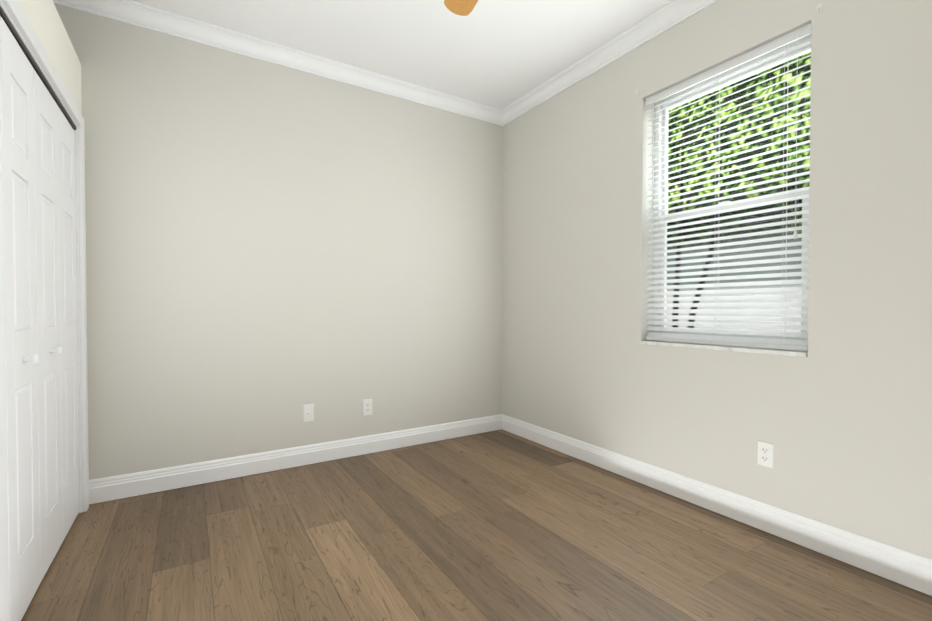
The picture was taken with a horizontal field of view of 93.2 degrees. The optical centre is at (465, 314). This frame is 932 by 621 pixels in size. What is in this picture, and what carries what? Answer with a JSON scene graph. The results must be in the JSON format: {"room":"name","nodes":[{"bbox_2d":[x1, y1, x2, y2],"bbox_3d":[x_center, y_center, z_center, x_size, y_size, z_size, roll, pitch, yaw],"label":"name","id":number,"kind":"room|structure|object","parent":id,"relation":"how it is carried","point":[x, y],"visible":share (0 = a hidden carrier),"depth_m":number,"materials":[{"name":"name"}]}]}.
{"room":"empty bedroom","nodes":[
{"label":"empty bedroom","id":0,"kind":"room"},
{"bbox_2d":[18,0,81,114],"bbox_3d":[-1.381,-0.125,0.591,0.750,2.360,3.720,-1,1,-32],"label":"wall","id":1,"kind":"structure","parent":0,"point":[43,17],"depth_m":1.91,"materials":[{"name":"white paint"}]},
{"bbox_2d":[0,16,9,620],"bbox_3d":[-1.359,0.058,1.215,0.039,1.953,0.347,-1,1,-32],"label":"closet door","id":2,"kind":"structure","parent":1,"relation":"in","point":[4,583],"depth_m":1.35,"materials":[{"name":"white paint"}]},
{"bbox_2d":[1,17,39,620],"bbox_3d":[-1.528,0.053,1.521,0.076,1.953,0.347,-1,1,-32],"label":"closet door","id":3,"kind":"structure","parent":1,"relation":"in","point":[22,358],"depth_m":1.50,"materials":[{"name":"white paint"}]},
{"bbox_2d":[0,0,88,512],"bbox_3d":[-1.658,0.010,1.648,0.132,2.059,1.548,-1,1,-32],"label":"trim","id":4,"kind":"structure","parent":1,"relation":"attached to","point":[17,21],"depth_m":2.27,"materials":[{"name":"white paint"}]},
{"bbox_2d":[33,69,62,581],"bbox_3d":[-1.718,0.049,1.820,0.074,1.953,0.347,-1,1,-32],"label":"closet door","id":5,"kind":"structure","parent":1,"relation":"in","point":[49,350],"depth_m":1.80,"materials":[{"name":"white paint"}]},
{"bbox_2d":[57,105,78,540],"bbox_3d":[-1.920,0.045,2.106,0.035,1.953,0.347,-1,1,-32],"label":"closet door","id":6,"kind":"structure","parent":1,"relation":"in","point":[68,314],"depth_m":2.10,"materials":[{"name":"white paint"}]},
{"bbox_2d":[54,4,502,479],"bbox_3d":[-1.187,-0.349,2.978,3.860,2.740,0.120,-1,1,-32],"label":"wall","id":7,"kind":"structure","parent":0,"point":[272,249],"depth_m":2.85,"materials":[{"name":"beige paint"}]},
{"bbox_2d":[53,0,500,123],"bbox_3d":[-1.169,-1.671,2.855,3.360,0.094,0.075,-1,1,-32],"label":"crown molding","id":8,"kind":"structure","parent":7,"relation":"attached to","point":[131,12],"depth_m":2.81,"materials":[{"name":"white wood"}]},
{"bbox_2d":[89,414,500,503],"bbox_3d":[-0.879,0.952,3.109,2.760,0.128,0.017,-1,1,-32],"label":"baseboard","id":9,"kind":"structure","parent":7,"relation":"attached to","point":[163,479],"depth_m":2.86,"materials":[{"name":"white wood"}]},
{"bbox_2d":[303,404,313,421],"bbox_3d":[-1.068,0.672,2.987,0.072,0.118,0.015,-1,1,-32],"label":"outlet","id":10,"kind":"object","parent":7,"relation":"attached to","point":[308,412],"visible":1,"depth_m":2.99,"materials":[{"name":"white plastic"}]},
{"bbox_2d":[363,399,371,415],"bbox_3d":[-0.717,0.680,3.211,0.072,0.118,0.008,-1,1,-32],"label":"outlet","id":11,"kind":"object","parent":7,"relation":"attached to","point":[367,406],"visible":1,"depth_m":3.21,"materials":[{"name":"white plastic"}]},
{"bbox_2d":[132,0,672,109],"bbox_3d":[-0.166,-1.756,1.331,3.860,0.120,3.960,-1,1,-32],"label":"ceiling","id":12,"kind":"structure","parent":0,"point":[499,54],"depth_m":2.68,"materials":[{"name":"white paint"}]},
{"bbox_2d":[444,0,477,15],"bbox_3d":[0.136,-1.439,1.656,0.880,0.523,0.875,-1,1,-32],"label":"ceiling fan","id":13,"kind":"object","parent":12,"relation":"hanging from","point":[462,7],"visible":1,"depth_m":2.00,"materials":[{"name":"orange wood"}]},
{"bbox_2d":[21,429,931,620],"bbox_3d":[-0.166,1.094,1.372,3.860,0.100,3.960,-1,1,-32],"label":"floor","id":14,"kind":"structure","parent":0,"point":[500,525],"depth_m":1.90,"materials":[{"name":"brown wood"}]},
{"bbox_2d":[502,0,931,559],"bbox_3d":[1.388,-0.340,2.327,0.190,2.740,3.720,-1,1,-32],"label":"wall","id":15,"kind":"structure","parent":0,"point":[839,417],"depth_m":2.10,"materials":[{"name":"beige paint"}]},
{"bbox_2d":[497,0,718,125],"bbox_3d":[1.276,-1.662,2.237,0.075,0.094,3.720,-1,1,-32],"label":"crown molding","id":16,"kind":"structure","parent":15,"relation":"attached to","point":[668,16],"depth_m":2.81,"materials":[{"name":"white wood"}]},
{"bbox_2d":[501,414,931,595],"bbox_3d":[1.300,0.964,2.290,0.017,0.128,3.720,-1,1,-32],"label":"baseboard","id":17,"kind":"structure","parent":15,"relation":"attached to","point":[903,567],"depth_m":2.11,"materials":[{"name":"white wood"}]},
{"bbox_2d":[640,340,807,356],"bbox_3d":[1.333,0.175,2.341,0.136,0.020,0.848,-1,1,-32],"label":"window sill","id":18,"kind":"structure","parent":15,"relation":"attached to","point":[785,352],"depth_m":2.23,"materials":[{"name":"wood"}]},
{"bbox_2d":[653,34,810,345],"bbox_3d":[1.413,-0.568,2.380,0.078,1.464,0.849,-1,1,-32],"label":"window","id":19,"kind":"structure","parent":15,"relation":"in","point":[803,46],"depth_m":2.40,"materials":[{"name":"white plastic"}]},
{"bbox_2d":[646,23,810,350],"bbox_3d":[1.320,-0.569,2.322,0.058,1.457,0.834,-1,1,-32],"label":"window blinds","id":20,"kind":"object","parent":19,"relation":"attached to","point":[783,40],"visible":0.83,"depth_m":2.25,"materials":[{"name":"white plastic"}]},
{"bbox_2d":[757,440,773,468],"bbox_3d":[1.425,0.667,2.097,0.008,0.118,0.072,-1,1,-32],"label":"duplex electrical outlet","id":21,"kind":"object","parent":15,"relation":"attached to","point":[765,454],"visible":1,"depth_m":2.09,"materials":[{"name":"white plastic"}]},
{"bbox_2d":[817,3,822,12],"bbox_3d":[1.522,-1.323,1.901,0.022,0.035,0.020,-1,1,-32],"label":"curtain hook","id":22,"kind":"object","parent":15,"relation":"attached to","point":[819,7],"visible":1,"depth_m":1.90,"materials":[{"name":"white plastic"}]},
{"label":"outside","id":23,"kind":"structure","parent":0,"visible":0},
{"bbox_2d":[666,52,810,331],"bbox_3d":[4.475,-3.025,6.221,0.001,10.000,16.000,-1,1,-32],"label":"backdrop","id":24,"kind":"structure","parent":23,"point":[752,117],"depth_m":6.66,"materials":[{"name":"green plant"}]},
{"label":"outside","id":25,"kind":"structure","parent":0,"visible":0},
{"bbox_2d":[672,133,723,327],"bbox_3d":[2.956,-0.679,6.781,0.214,3.911,1.952,-1,1,-32],"label":"tree","id":26,"kind":"object","parent":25,"point":[681,203],"depth_m":6.34,"materials":[{"name":"black plant"}]}
]}

